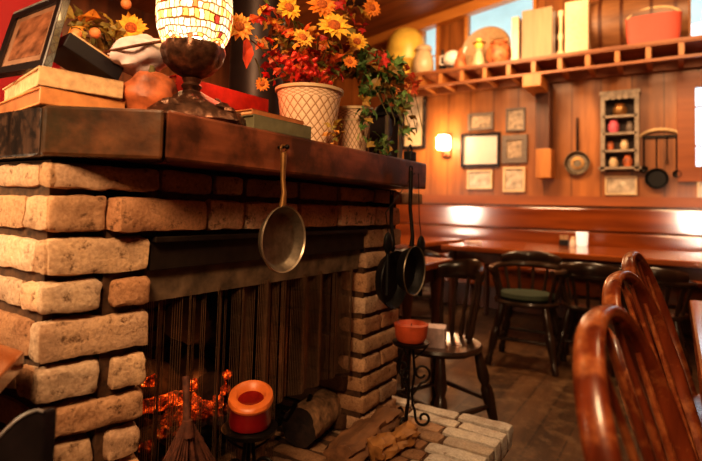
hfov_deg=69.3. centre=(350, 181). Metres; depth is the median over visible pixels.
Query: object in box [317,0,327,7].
flower
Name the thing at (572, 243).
salt shaker
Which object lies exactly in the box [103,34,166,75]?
gourd
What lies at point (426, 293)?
chair
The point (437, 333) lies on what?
paper bag
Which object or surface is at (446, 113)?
wall
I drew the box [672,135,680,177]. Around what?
ladle
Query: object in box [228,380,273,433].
candle
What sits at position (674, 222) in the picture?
bench
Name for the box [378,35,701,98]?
shelf
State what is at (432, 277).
dining table
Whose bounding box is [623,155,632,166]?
jar
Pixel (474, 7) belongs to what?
trim
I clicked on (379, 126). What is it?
metal lantern
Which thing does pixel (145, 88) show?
gourd
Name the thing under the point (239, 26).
flower
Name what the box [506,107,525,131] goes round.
framed picture
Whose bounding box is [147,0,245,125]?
glass lamp
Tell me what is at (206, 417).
embers
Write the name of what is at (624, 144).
jar
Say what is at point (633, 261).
chair
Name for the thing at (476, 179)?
print
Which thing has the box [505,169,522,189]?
print
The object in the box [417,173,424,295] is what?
spoon
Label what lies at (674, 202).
trim
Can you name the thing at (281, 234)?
bowl
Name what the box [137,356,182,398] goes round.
log
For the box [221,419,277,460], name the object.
candle stand
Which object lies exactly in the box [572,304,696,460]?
chair
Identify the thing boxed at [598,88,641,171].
wall shelf
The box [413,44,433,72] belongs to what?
jar
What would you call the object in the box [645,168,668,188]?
bowl
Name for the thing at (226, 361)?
log
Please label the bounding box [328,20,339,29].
flower
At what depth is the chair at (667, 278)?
3.16 m
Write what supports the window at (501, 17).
in the wall at (446, 113)
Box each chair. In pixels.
[0,407,56,460]
[392,259,497,420]
[393,249,440,326]
[485,251,568,376]
[556,262,623,365]
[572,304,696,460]
[602,270,701,460]
[611,267,697,376]
[622,251,701,424]
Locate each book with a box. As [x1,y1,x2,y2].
[0,86,124,112]
[2,65,123,100]
[53,32,123,79]
[168,75,268,111]
[236,108,303,124]
[241,114,310,139]
[511,16,521,59]
[522,6,555,57]
[565,0,590,52]
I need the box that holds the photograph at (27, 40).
[8,10,52,60]
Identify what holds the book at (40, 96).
on the fireplace
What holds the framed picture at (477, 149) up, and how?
attached to the wall at (446, 113)
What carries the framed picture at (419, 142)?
attached to the wall at (446, 113)
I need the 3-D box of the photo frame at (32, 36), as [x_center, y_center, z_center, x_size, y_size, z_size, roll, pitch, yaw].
[-0.652,-0.305,1.046,0.224,0.194,0.091,0,-3,26]
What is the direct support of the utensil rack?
attached to the wall at (446, 113)
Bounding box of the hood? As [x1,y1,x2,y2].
[144,250,359,301]
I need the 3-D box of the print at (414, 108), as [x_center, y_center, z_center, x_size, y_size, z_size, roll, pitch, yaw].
[0.827,-0.883,6.649,0.186,0.456,0.004,0,-4,33]
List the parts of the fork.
handle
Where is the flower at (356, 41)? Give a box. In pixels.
[353,38,360,44]
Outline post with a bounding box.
[522,73,555,178]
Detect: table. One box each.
[0,344,23,392]
[395,235,461,319]
[401,256,452,394]
[441,240,701,332]
[689,300,701,404]
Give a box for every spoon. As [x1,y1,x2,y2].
[383,173,414,295]
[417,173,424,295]
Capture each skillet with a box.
[564,117,589,174]
[645,136,668,188]
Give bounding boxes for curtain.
[137,267,352,460]
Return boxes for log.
[133,355,245,428]
[134,376,275,460]
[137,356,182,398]
[164,297,231,346]
[171,344,222,400]
[282,388,340,447]
[323,405,404,460]
[366,420,420,460]
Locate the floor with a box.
[395,298,699,460]
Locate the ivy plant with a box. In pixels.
[322,41,424,155]
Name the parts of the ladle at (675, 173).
handle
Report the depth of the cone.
5.83 m
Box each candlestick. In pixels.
[551,11,556,54]
[557,10,564,53]
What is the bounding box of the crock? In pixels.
[486,37,510,62]
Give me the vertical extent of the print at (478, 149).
0.378 m
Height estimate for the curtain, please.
0.545 m
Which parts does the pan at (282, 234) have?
handle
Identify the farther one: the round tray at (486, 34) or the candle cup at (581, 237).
the round tray at (486, 34)
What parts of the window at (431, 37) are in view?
pane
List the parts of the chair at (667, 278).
crest rail, seat, leg, leg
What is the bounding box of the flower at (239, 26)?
[234,21,244,31]
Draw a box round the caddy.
[559,235,568,245]
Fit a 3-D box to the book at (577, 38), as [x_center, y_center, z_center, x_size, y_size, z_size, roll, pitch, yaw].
[2.355,-1.575,5.261,0.220,0.529,0.246,0,-4,33]
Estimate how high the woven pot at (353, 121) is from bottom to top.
0.150 m
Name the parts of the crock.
handle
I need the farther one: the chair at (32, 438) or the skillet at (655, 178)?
the skillet at (655, 178)
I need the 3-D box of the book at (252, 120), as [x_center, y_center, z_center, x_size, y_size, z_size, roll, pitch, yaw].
[-0.225,-0.130,1.271,0.160,0.034,0.200,-1,-4,36]
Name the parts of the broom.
handle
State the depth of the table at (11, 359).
0.81 m
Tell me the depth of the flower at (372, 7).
1.84 m
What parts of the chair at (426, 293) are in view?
crest rail, seat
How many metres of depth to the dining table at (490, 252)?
4.16 m
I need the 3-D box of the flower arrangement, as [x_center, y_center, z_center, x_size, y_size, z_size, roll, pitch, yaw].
[-0.727,-0.322,1.488,0.211,0.411,0.288,0,-4,33]
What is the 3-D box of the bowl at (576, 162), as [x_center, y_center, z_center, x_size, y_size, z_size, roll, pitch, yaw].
[2.463,-0.206,5.531,0.260,0.260,0.055,0,-4,33]
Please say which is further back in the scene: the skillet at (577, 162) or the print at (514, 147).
the print at (514, 147)
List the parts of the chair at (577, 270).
leg, leg, seat, crest rail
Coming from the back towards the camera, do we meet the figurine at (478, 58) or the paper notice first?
the figurine at (478, 58)
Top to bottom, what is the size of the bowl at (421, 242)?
0.072 m
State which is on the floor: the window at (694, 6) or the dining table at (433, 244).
the dining table at (433, 244)
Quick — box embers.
[137,370,231,460]
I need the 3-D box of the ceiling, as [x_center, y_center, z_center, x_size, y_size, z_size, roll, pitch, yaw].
[-0.072,-2.566,2.785,7.300,1.195,7.900,0,-4,33]
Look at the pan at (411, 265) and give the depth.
1.69 m
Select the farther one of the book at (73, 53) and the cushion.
the cushion
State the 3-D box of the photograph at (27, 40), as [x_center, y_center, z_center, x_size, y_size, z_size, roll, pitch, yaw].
[-0.656,-0.301,1.042,0.135,0.114,0.047,0,-3,25]
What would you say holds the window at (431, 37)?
in the wall at (446, 113)
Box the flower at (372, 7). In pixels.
[369,4,375,10]
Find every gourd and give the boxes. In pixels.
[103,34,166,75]
[123,65,177,116]
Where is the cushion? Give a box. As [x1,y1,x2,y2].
[501,288,554,302]
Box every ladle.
[640,137,647,172]
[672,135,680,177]
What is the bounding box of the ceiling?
[116,0,472,65]
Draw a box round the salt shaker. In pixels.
[569,236,576,246]
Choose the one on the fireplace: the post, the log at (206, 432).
the log at (206, 432)
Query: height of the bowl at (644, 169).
0.076 m
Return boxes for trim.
[288,0,516,75]
[422,195,701,207]
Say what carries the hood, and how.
attached to the fireplace
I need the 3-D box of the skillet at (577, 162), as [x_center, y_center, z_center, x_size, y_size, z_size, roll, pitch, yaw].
[2.468,-0.390,5.540,0.260,0.630,0.055,0,-4,33]
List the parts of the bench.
seat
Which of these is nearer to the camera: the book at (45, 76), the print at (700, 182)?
the book at (45, 76)
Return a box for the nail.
[278,144,289,148]
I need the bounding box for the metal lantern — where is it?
[366,102,403,158]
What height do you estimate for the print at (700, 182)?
0.241 m
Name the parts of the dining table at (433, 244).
leg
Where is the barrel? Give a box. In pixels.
[589,0,688,48]
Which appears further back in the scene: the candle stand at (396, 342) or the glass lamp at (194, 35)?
the candle stand at (396, 342)
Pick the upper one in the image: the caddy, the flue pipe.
the flue pipe
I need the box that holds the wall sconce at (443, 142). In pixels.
[436,133,451,157]
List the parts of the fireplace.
fire grate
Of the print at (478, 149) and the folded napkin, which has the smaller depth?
the folded napkin
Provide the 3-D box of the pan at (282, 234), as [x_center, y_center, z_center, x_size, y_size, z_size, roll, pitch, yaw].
[-0.159,0.060,1.169,0.028,0.296,0.154,0,-4,33]
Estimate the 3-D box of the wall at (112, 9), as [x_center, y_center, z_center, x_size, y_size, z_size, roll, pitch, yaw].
[-3.074,-1.103,4.666,0.200,4.600,7.800,0,-4,33]
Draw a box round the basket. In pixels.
[625,5,682,43]
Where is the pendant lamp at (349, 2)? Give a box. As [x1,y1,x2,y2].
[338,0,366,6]
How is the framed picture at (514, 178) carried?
attached to the wall at (446, 113)
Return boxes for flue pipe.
[229,0,284,114]
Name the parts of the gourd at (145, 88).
stem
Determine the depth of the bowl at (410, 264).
1.71 m
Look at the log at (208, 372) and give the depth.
1.45 m
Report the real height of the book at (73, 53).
0.085 m
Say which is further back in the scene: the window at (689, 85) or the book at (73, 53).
the window at (689, 85)
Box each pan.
[258,144,305,272]
[375,190,405,308]
[396,165,425,295]
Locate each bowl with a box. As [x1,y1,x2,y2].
[258,206,303,272]
[375,250,404,308]
[383,232,392,253]
[396,246,423,294]
[417,236,424,252]
[564,151,589,174]
[640,166,647,172]
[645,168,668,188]
[672,170,680,177]
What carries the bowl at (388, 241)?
on the spoon at (388, 241)
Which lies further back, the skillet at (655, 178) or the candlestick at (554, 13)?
the candlestick at (554, 13)
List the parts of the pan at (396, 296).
handle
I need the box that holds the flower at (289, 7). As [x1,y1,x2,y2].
[285,3,293,11]
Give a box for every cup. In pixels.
[576,232,587,245]
[608,120,618,132]
[609,157,617,166]
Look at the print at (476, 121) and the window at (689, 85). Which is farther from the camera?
the print at (476, 121)
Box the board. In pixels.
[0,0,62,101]
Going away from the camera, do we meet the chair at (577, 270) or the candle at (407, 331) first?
the candle at (407, 331)
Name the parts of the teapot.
handle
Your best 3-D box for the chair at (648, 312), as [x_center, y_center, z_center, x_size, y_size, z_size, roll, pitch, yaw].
[0.817,0.669,1.020,0.544,0.926,0.440,-1,-4,41]
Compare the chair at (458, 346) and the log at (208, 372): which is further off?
the chair at (458, 346)
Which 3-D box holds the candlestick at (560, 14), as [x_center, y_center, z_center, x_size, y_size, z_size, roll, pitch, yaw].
[2.184,-1.553,5.289,0.090,0.480,0.090,0,-4,33]
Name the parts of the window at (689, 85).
pane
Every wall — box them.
[60,0,290,88]
[293,0,701,307]
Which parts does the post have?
post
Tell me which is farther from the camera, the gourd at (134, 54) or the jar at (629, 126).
the jar at (629, 126)
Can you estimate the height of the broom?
0.387 m
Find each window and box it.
[420,26,439,69]
[464,0,536,47]
[677,71,701,181]
[688,0,701,35]
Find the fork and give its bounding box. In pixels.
[665,136,668,164]
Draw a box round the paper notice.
[605,176,636,194]
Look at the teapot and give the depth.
5.93 m
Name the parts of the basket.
handle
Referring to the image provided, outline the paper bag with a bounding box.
[426,323,446,348]
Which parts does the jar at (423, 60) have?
lid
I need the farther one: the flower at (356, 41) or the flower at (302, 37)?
the flower at (356, 41)
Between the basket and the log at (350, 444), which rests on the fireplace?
the log at (350, 444)
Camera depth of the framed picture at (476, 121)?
6.15 m
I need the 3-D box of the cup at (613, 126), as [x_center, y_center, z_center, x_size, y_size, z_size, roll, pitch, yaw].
[2.755,-0.577,5.331,0.110,0.130,0.110,0,-4,33]
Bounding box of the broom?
[163,375,215,460]
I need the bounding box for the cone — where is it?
[454,48,466,66]
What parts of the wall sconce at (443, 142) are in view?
lamp shade, plate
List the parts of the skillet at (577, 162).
handle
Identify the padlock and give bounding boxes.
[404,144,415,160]
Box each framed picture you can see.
[402,96,426,149]
[460,132,500,167]
[467,170,492,188]
[468,112,493,130]
[501,134,527,163]
[503,167,525,191]
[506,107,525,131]
[697,182,701,197]
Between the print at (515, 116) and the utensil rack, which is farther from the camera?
the print at (515, 116)
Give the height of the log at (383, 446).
0.080 m
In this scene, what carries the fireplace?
on the floor
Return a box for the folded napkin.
[463,240,482,244]
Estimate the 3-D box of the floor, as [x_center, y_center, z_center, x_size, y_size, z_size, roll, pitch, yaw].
[-0.150,1.226,2.628,7.300,0.100,8.000,0,-4,33]
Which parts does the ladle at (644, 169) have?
handle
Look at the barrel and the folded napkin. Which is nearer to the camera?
the folded napkin
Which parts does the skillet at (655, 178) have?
handle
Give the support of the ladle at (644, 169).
hanging from the utensil rack
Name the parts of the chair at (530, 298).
leg, leg, seat, crest rail, leg, leg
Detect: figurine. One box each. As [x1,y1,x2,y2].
[472,38,485,64]
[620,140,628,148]
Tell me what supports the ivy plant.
on the fireplace
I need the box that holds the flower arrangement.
[65,0,148,51]
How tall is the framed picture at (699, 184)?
0.261 m
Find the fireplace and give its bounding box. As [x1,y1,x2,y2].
[0,105,512,460]
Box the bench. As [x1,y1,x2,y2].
[396,205,701,334]
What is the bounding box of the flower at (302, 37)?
[299,34,306,40]
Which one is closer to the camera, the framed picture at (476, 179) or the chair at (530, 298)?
the chair at (530, 298)
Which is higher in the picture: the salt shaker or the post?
the post
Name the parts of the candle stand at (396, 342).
drip plate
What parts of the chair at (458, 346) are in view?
leg, leg, seat, leg, crest rail, leg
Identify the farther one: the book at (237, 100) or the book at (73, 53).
the book at (237, 100)
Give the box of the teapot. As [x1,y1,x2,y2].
[439,46,466,67]
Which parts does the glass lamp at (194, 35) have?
stem, lamp shade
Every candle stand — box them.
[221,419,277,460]
[392,338,430,425]
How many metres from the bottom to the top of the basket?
0.353 m
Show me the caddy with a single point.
(563, 241)
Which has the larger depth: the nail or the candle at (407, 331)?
the candle at (407, 331)
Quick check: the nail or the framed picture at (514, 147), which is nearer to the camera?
the nail
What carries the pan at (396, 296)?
hanging from the fireplace
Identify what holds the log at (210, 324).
on the log at (208, 372)
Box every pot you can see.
[277,87,341,143]
[336,109,371,150]
[613,103,627,114]
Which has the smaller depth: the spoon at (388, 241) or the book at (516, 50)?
the spoon at (388, 241)
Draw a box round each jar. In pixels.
[386,27,424,73]
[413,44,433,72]
[607,141,613,149]
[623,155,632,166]
[625,121,633,131]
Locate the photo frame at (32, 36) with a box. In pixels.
[0,0,69,77]
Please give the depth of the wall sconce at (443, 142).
6.25 m
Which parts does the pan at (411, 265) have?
handle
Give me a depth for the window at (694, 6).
5.09 m
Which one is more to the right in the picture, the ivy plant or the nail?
the ivy plant
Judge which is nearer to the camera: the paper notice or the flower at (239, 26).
the flower at (239, 26)
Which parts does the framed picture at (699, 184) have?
frame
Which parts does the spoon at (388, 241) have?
handle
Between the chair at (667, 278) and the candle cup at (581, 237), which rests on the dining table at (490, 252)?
the candle cup at (581, 237)
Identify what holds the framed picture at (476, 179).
attached to the wall at (446, 113)
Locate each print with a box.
[407,97,420,131]
[464,135,496,163]
[469,172,489,186]
[470,115,490,127]
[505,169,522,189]
[507,140,521,157]
[508,109,522,129]
[700,182,701,197]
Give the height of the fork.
0.290 m
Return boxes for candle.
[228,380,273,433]
[394,319,428,343]
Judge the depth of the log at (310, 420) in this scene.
1.62 m
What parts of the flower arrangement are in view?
flower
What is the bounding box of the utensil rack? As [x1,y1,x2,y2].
[640,128,676,137]
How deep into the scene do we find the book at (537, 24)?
5.38 m
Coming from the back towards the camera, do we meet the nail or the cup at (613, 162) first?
the cup at (613, 162)
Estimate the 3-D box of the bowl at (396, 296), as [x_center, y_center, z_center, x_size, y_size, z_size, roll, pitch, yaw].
[0.138,0.337,1.762,0.036,0.200,0.200,0,-4,33]
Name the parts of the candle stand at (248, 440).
plate arm, drip plate, plate arm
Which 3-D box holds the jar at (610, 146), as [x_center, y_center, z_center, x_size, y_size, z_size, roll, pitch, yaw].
[2.724,-0.379,5.336,0.070,0.090,0.070,0,-4,33]
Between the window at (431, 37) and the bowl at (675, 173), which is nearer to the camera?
the bowl at (675, 173)
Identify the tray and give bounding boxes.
[462,26,510,65]
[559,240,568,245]

